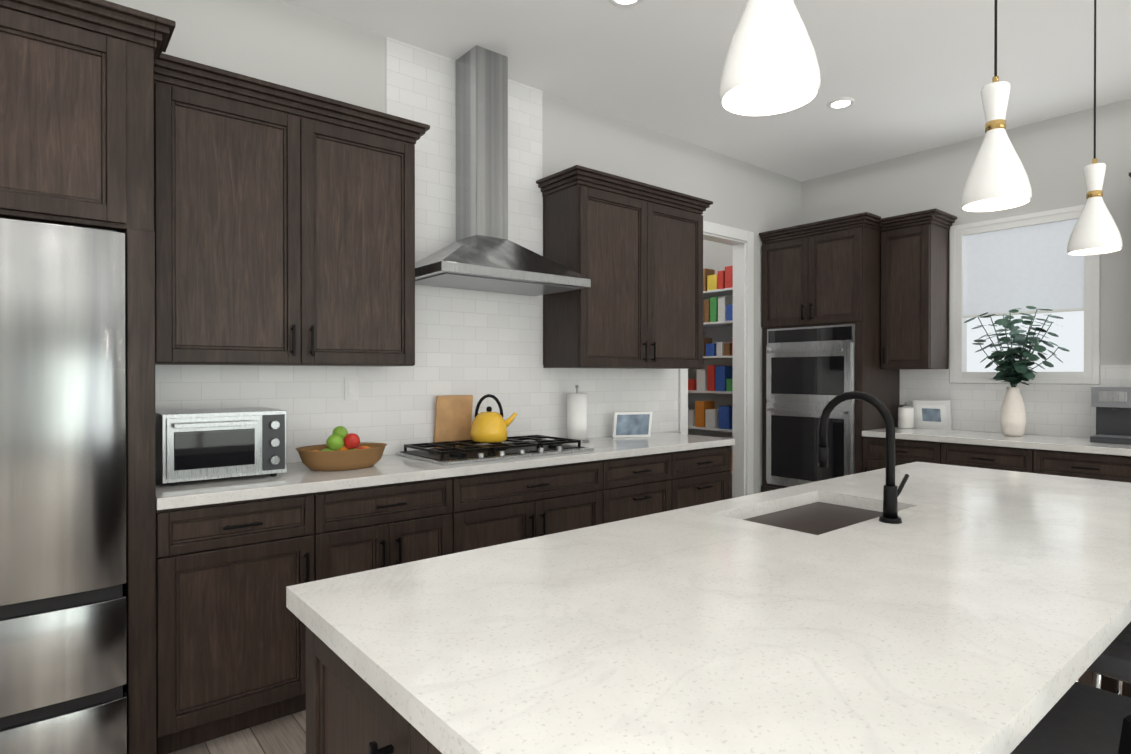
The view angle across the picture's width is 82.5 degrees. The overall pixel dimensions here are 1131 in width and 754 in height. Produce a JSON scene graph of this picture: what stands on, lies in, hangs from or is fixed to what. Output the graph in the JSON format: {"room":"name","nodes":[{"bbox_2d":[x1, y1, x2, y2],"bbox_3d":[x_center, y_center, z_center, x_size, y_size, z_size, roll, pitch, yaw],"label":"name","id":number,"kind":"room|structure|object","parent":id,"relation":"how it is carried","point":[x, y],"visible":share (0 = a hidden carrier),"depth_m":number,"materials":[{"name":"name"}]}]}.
{"room":"kitchen","nodes":[
{"label":"kitchen","id":0,"kind":"room"},
{"bbox_2d":[169,710,305,753],"bbox_3d":[1.612,1.368,1.630,6.290,0.100,9.220,0,0,-39],"label":"floor","id":1,"kind":"structure","parent":0,"point":[285,735],"depth_m":2.33,"materials":[{"name":"brown wood"}]},
{"bbox_2d":[0,218,126,753],"bbox_3d":[-1.931,0.426,1.983,0.911,1.780,0.725,0,0,-39],"label":"fridge","id":2,"kind":"object","parent":1,"relation":"on","point":[63,660],"visible":1,"depth_m":1.93,"materials":[{"name":"metal"}]},
{"bbox_2d":[0,0,175,753],"bbox_3d":[-1.931,0.066,2.055,1.103,2.500,0.662,0,0,-39],"label":"tall cabinet","id":3,"kind":"object","parent":1,"relation":"on","point":[76,112],"visible":0.98,"depth_m":2.06,"materials":[{"name":"brown wood"}]},
{"bbox_2d":[156,492,335,753],"bbox_3d":[-1.337,0.876,2.571,0.573,0.876,0.620,0,0,-39],"label":"base cabinet","id":4,"kind":"object","parent":1,"relation":"on","point":[236,557],"depth_m":2.31,"materials":[{"name":"brown wood"}]},
{"bbox_2d":[156,432,734,511],"bbox_3d":[-0.333,0.414,3.376,3.148,0.040,0.630,0,0,-39],"label":"countertop","id":5,"kind":"structure","parent":4,"relation":"on","point":[299,480],"depth_m":2.74,"materials":[{"name":"white stone"}]},
{"bbox_2d":[155,407,286,485],"bbox_3d":[-1.387,0.265,2.585,0.430,0.265,0.400,0,0,-39],"label":"toaster oven","id":6,"kind":"object","parent":5,"relation":"on","point":[200,444],"visible":1,"depth_m":2.44,"materials":[{"name":"silver metal"}]},
{"bbox_2d":[296,426,387,470],"bbox_3d":[-0.983,0.305,2.850,0.397,0.181,0.294,0,0,-39],"label":"fruit basket","id":7,"kind":"object","parent":5,"relation":"on","point":[335,452],"visible":1,"depth_m":2.79,"materials":[{"name":"wood"}]},
{"bbox_2d":[433,395,472,447],"bbox_3d":[-0.611,0.245,3.516,0.220,0.299,0.053,0,0,-39],"label":"cutting board","id":8,"kind":"object","parent":5,"relation":"on","point":[453,417],"visible":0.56,"depth_m":3.50,"materials":[{"name":"brown wood"}]},
{"bbox_2d":[396,435,593,464],"bbox_3d":[-0.358,0.367,3.396,0.910,0.052,0.505,0,0,-39],"label":"cooktop","id":9,"kind":"object","parent":5,"relation":"in","point":[450,453],"visible":0.98,"depth_m":3.26,"materials":[{"name":"metal"}]},
{"bbox_2d":[470,394,516,442],"bbox_3d":[-0.397,0.214,3.470,0.233,0.252,0.200,0,0,-39],"label":"kettle","id":10,"kind":"object","parent":9,"relation":"on","point":[489,426],"visible":1,"depth_m":3.40,"materials":[{"name":"yellow metal"}]},
{"bbox_2d":[567,385,588,442],"bbox_3d":[0.071,0.217,3.962,0.150,0.347,0.150,0,0,-39],"label":"paper towel","id":11,"kind":"object","parent":5,"relation":"on","point":[576,415],"visible":0.83,"depth_m":3.91,"materials":[{"name":"paper"}]},
{"bbox_2d":[612,411,651,437],"bbox_3d":[0.427,0.305,4.259,0.260,0.169,0.135,0,0,-14],"label":"picture frame","id":12,"kind":"object","parent":5,"relation":"on","point":[633,424],"visible":1,"depth_m":4.21,"materials":[{"name":"white wood"}]},
{"bbox_2d":[336,476,467,576],"bbox_3d":[-0.925,0.874,2.908,0.710,0.876,0.620,0,0,-39],"label":"base cabinet","id":13,"kind":"object","parent":1,"relation":"on","point":[387,525],"depth_m":2.70,"materials":[{"name":"brown wood"}]},
{"bbox_2d":[468,460,607,549],"bbox_3d":[-0.365,0.872,3.365,0.955,0.876,0.620,0,0,-39],"label":"base cabinet","id":14,"kind":"object","parent":1,"relation":"on","point":[504,507],"depth_m":3.14,"materials":[{"name":"brown wood"}]},
{"bbox_2d":[608,452,671,522],"bbox_3d":[0.194,0.870,3.822,0.600,0.876,0.620,0,0,-39],"label":"base cabinet","id":15,"kind":"object","parent":1,"relation":"on","point":[638,486],"depth_m":3.60,"materials":[{"name":"brown wood"}]},
{"bbox_2d":[672,444,734,509],"bbox_3d":[0.645,0.868,4.189,0.563,0.876,0.622,0,0,-39],"label":"base cabinet","id":16,"kind":"object","parent":1,"relation":"on","point":[702,476],"depth_m":3.94,"materials":[{"name":"brown wood"}]},
{"bbox_2d":[286,466,1130,753],"bbox_3d":[0.877,0.880,1.734,2.834,0.876,1.025,0,0,-39],"label":"kitchen island","id":17,"kind":"object","parent":1,"relation":"on","point":[965,610],"depth_m":1.05,"materials":[{"name":"stone"}]},
{"bbox_2d":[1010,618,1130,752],"bbox_3d":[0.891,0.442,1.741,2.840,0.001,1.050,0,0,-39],"label":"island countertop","id":18,"kind":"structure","parent":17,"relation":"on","point":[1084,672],"depth_m":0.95,"materials":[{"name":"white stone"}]},
{"bbox_2d":[706,494,925,545],"bbox_3d":[0.770,0.535,1.968,0.624,0.212,0.359,0,0,-39],"label":"sink","id":19,"kind":"object","parent":18,"relation":"in","point":[816,521],"depth_m":1.97,"materials":[{"name":"black metal"}]},
{"bbox_2d":[817,391,908,523],"bbox_3d":[0.875,0.220,1.894,0.129,0.362,0.246,0,0,-39],"label":"faucet","id":20,"kind":"object","parent":18,"relation":"on","point":[891,492],"visible":1,"depth_m":1.80,"materials":[{"name":"black metal"}]},
{"bbox_2d":[688,266,732,473],"bbox_3d":[1.515,0.112,6.130,0.298,2.366,0.960,0,0,-39],"label":"shelf","id":21,"kind":"object","parent":1,"relation":"on","point":[707,415],"visible":0.1,"depth_m":6.02,"materials":[{"name":"multicoloured paper"}]},
{"bbox_2d":[759,212,899,491],"bbox_3d":[2.126,0.051,5.203,0.717,2.500,0.902,0,0,-39],"label":"tall cabinet","id":22,"kind":"object","parent":1,"relation":"on","point":[821,303],"visible":0.71,"depth_m":4.98,"materials":[{"name":"brown wood"}]},
{"bbox_2d":[862,435,929,471],"bbox_3d":[2.601,0.866,4.702,0.620,0.876,0.580,0,0,-39],"label":"base cabinet","id":23,"kind":"object","parent":1,"relation":"on","point":[874,450],"depth_m":4.55,"materials":[{"name":"brown wood"}]},
{"bbox_2d":[930,443,1017,471],"bbox_3d":[2.915,0.868,4.318,0.620,0.876,0.630,0,0,-39],"label":"base cabinet","id":24,"kind":"object","parent":1,"relation":"on","point":[959,454],"depth_m":4.17,"materials":[{"name":"brown wood"}]},
{"bbox_2d":[1010,682,1130,753],"bbox_3d":[0.939,0.883,1.194,0.445,0.876,0.420,0,0,-39],"label":"bar stool","id":25,"kind":"object","parent":1,"relation":"on","point":[1079,718],"visible":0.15,"depth_m":1.17,"materials":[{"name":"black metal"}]},
{"bbox_2d":[1018,447,1129,482],"bbox_3d":[3.243,0.870,3.915,0.620,0.876,0.630,0,0,-39],"label":"base cabinet","id":26,"kind":"object","parent":1,"relation":"on","point":[1081,457],"depth_m":3.76,"materials":[{"name":"brown wood"}]},
{"bbox_2d":[862,427,1130,454],"bbox_3d":[3.081,0.411,4.097,0.630,0.040,2.120,0,0,-39],"label":"countertop","id":27,"kind":"structure","parent":26,"relation":"on","point":[1083,445],"depth_m":4.15,"materials":[{"name":"white stone"}]},
{"bbox_2d":[898,402,913,427],"bbox_3d":[2.616,0.286,4.956,0.110,0.201,0.110,0,0,-39],"label":"canister","id":28,"kind":"object","parent":27,"relation":"on","point":[906,415],"visible":1,"depth_m":4.91,"materials":[{"name":"ceramic"}]},
{"bbox_2d":[912,400,951,429],"bbox_3d":[2.777,0.280,4.887,0.058,0.220,0.260,0,0,-39],"label":"framed picture","id":29,"kind":"object","parent":27,"relation":"on","point":[932,414],"visible":0.92,"depth_m":4.87,"materials":[{"name":"white paper"}]},
{"bbox_2d":[964,306,1068,436],"bbox_3d":[3.003,-0.040,4.297,0.492,0.858,0.579,0,0,-39],"label":"vase","id":30,"kind":"object","parent":27,"relation":"on","point":[1013,371],"visible":1,"depth_m":4.26,"materials":[{"name":"white ceramic"}]},
{"bbox_2d":[1090,387,1130,444],"bbox_3d":[3.365,0.223,3.928,0.300,0.335,0.210,0,0,-39],"label":"coffee maker","id":31,"kind":"object","parent":27,"relation":"on","point":[1112,405],"visible":1,"depth_m":3.89,"materials":[{"name":"plastic"}]},
{"bbox_2d":[1076,622,1130,683],"bbox_3d":[1.404,0.881,1.574,0.445,0.876,0.420,0,0,-39],"label":"bar stool","id":32,"kind":"object","parent":1,"relation":"on","point":[1113,660],"visible":0.08,"depth_m":1.47,"materials":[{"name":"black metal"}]},
{"bbox_2d":[1092,673,1122,695],"bbox_3d":[1.869,0.879,1.953,0.445,0.876,0.420,0,0,-39],"label":"bar stool","id":33,"kind":"object","parent":1,"relation":"on","point":[1097,679],"visible":0.04,"depth_m":1.99,"materials":[{"name":"silver metal"}]},
{"bbox_2d":[106,0,800,495],"bbox_3d":[-0.267,-0.221,3.923,6.290,3.055,0.120,0,0,-39],"label":"wall","id":34,"kind":"structure","parent":0,"point":[280,42],"depth_m":3.97,"materials":[{"name":"paint"}]},
{"bbox_2d":[154,53,429,366],"bbox_3d":[-1.184,-0.622,2.840,1.101,1.133,0.386,0,0,-39],"label":"upper cabinet","id":35,"kind":"object","parent":34,"relation":"attached to","point":[284,223],"visible":0.96,"depth_m":2.65,"materials":[{"name":"brown wood"}]},
{"bbox_2d":[344,377,357,399],"bbox_3d":[-1.058,0.052,3.185,0.070,0.115,0.007,0,0,-39],"label":"outlet","id":36,"kind":"object","parent":34,"relation":"attached to","point":[350,388],"visible":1,"depth_m":3.17,"materials":[{"name":"white plastic"}]},
{"bbox_2d":[155,36,677,462],"bbox_3d":[-0.467,-0.677,3.675,3.330,2.140,0.008,0,0,-39],"label":"wall tile","id":37,"kind":"structure","parent":34,"relation":"attached to","point":[477,345],"depth_m":3.51,"materials":[{"name":"white tile"}]},
{"bbox_2d":[415,45,590,295],"bbox_3d":[-0.371,-1.114,3.422,0.910,1.259,0.500,0,0,-39],"label":"range hood","id":38,"kind":"object","parent":34,"relation":"attached to","point":[482,252],"visible":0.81,"depth_m":3.42,"materials":[{"name":"metal"}]},
{"bbox_2d":[536,165,712,368],"bbox_3d":[0.411,-0.628,4.142,1.212,1.133,0.386,0,0,-39],"label":"upper cabinet","id":39,"kind":"object","parent":34,"relation":"attached to","point":[632,250],"visible":1,"depth_m":3.92,"materials":[{"name":"brown wood"}]},
{"bbox_2d":[679,220,753,497],"bbox_3d":[1.152,0.054,5.071,0.910,2.495,0.138,0,0,-39],"label":"door frame","id":40,"kind":"structure","parent":34,"relation":"attached to","point":[743,374],"depth_m":5.27,"materials":[{"name":"white wood"}]},
{"bbox_2d":[281,0,1130,181],"bbox_3d":[1.612,-1.787,1.615,6.290,0.100,9.220,0,0,-39],"label":"ceiling","id":41,"kind":"structure","parent":0,"point":[911,76],"depth_m":3.54,"materials":[{"name":"paint"}]},
{"bbox_2d":[609,0,642,6],"bbox_3d":[0.278,-1.737,2.940,0.162,0.012,0.162,0,0,42],"label":"recessed light","id":42,"kind":"object","parent":41,"relation":"in","point":[620,3],"depth_m":2.99,"materials":[{"name":"white"}]},
{"bbox_2d":[719,0,820,115],"bbox_3d":[0.348,-1.107,1.103,0.166,1.254,0.166,0,0,-39],"label":"pendant light","id":43,"kind":"object","parent":41,"relation":"hanging from","point":[771,66],"visible":1,"depth_m":1.06,"materials":[{"name":"white metal"}]},
{"bbox_2d":[827,97,854,109],"bbox_3d":[1.753,-1.743,4.106,0.162,0.012,0.162,0,0,42],"label":"recessed light","id":44,"kind":"object","parent":41,"relation":"in","point":[839,101],"depth_m":4.11,"materials":[{"name":"white"}]},
{"bbox_2d":[961,0,1031,211],"bbox_3d":[1.200,-1.110,1.798,0.166,1.254,0.166,0,0,-39],"label":"pendant light","id":45,"kind":"object","parent":41,"relation":"hanging from","point":[997,178],"visible":1,"depth_m":1.77,"materials":[{"name":"white metal"}]},
{"bbox_2d":[1067,0,1122,254],"bbox_3d":[2.037,-1.113,2.481,0.166,1.254,0.166,0,0,-39],"label":"pendant light","id":46,"kind":"object","parent":41,"relation":"hanging from","point":[1095,230],"visible":1,"depth_m":2.46,"materials":[{"name":"white metal"}]},
{"bbox_2d":[688,239,732,497],"bbox_3d":[1.571,-0.232,6.392,0.100,3.055,1.380,0,0,-39],"label":"wall","id":47,"kind":"structure","parent":0,"point":[717,256],"depth_m":6.39,"materials":[{"name":"paint"}]},
{"bbox_2d":[801,98,1130,436],"bbox_3d":[4.539,-0.216,2.915,0.120,3.055,7.520,0,0,-39],"label":"wall","id":48,"kind":"structure","parent":0,"point":[1055,155],"depth_m":4.40,"materials":[{"name":"paint"}]},
{"bbox_2d":[879,208,956,368],"bbox_3d":[2.637,-0.631,4.836,0.386,1.133,0.406,0,0,-39],"label":"upper cabinet","id":49,"kind":"object","parent":48,"relation":"attached to","point":[914,290],"visible":1,"depth_m":4.75,"materials":[{"name":"brown wood"}]},
{"bbox_2d":[900,365,1130,437],"bbox_3d":[3.322,0.154,4.306,0.008,0.472,2.110,0,0,-39],"label":"wall tile","id":50,"kind":"structure","parent":48,"relation":"attached to","point":[1060,410],"depth_m":4.47,"materials":[{"name":"white tile"}]},
{"bbox_2d":[950,205,1099,383],"bbox_3d":[3.200,-0.546,4.525,0.116,1.170,0.880,0,0,-39],"label":"window","id":51,"kind":"structure","parent":48,"relation":"in","point":[1002,266],"depth_m":4.49,"materials":[{"name":"white glass"}]}
]}

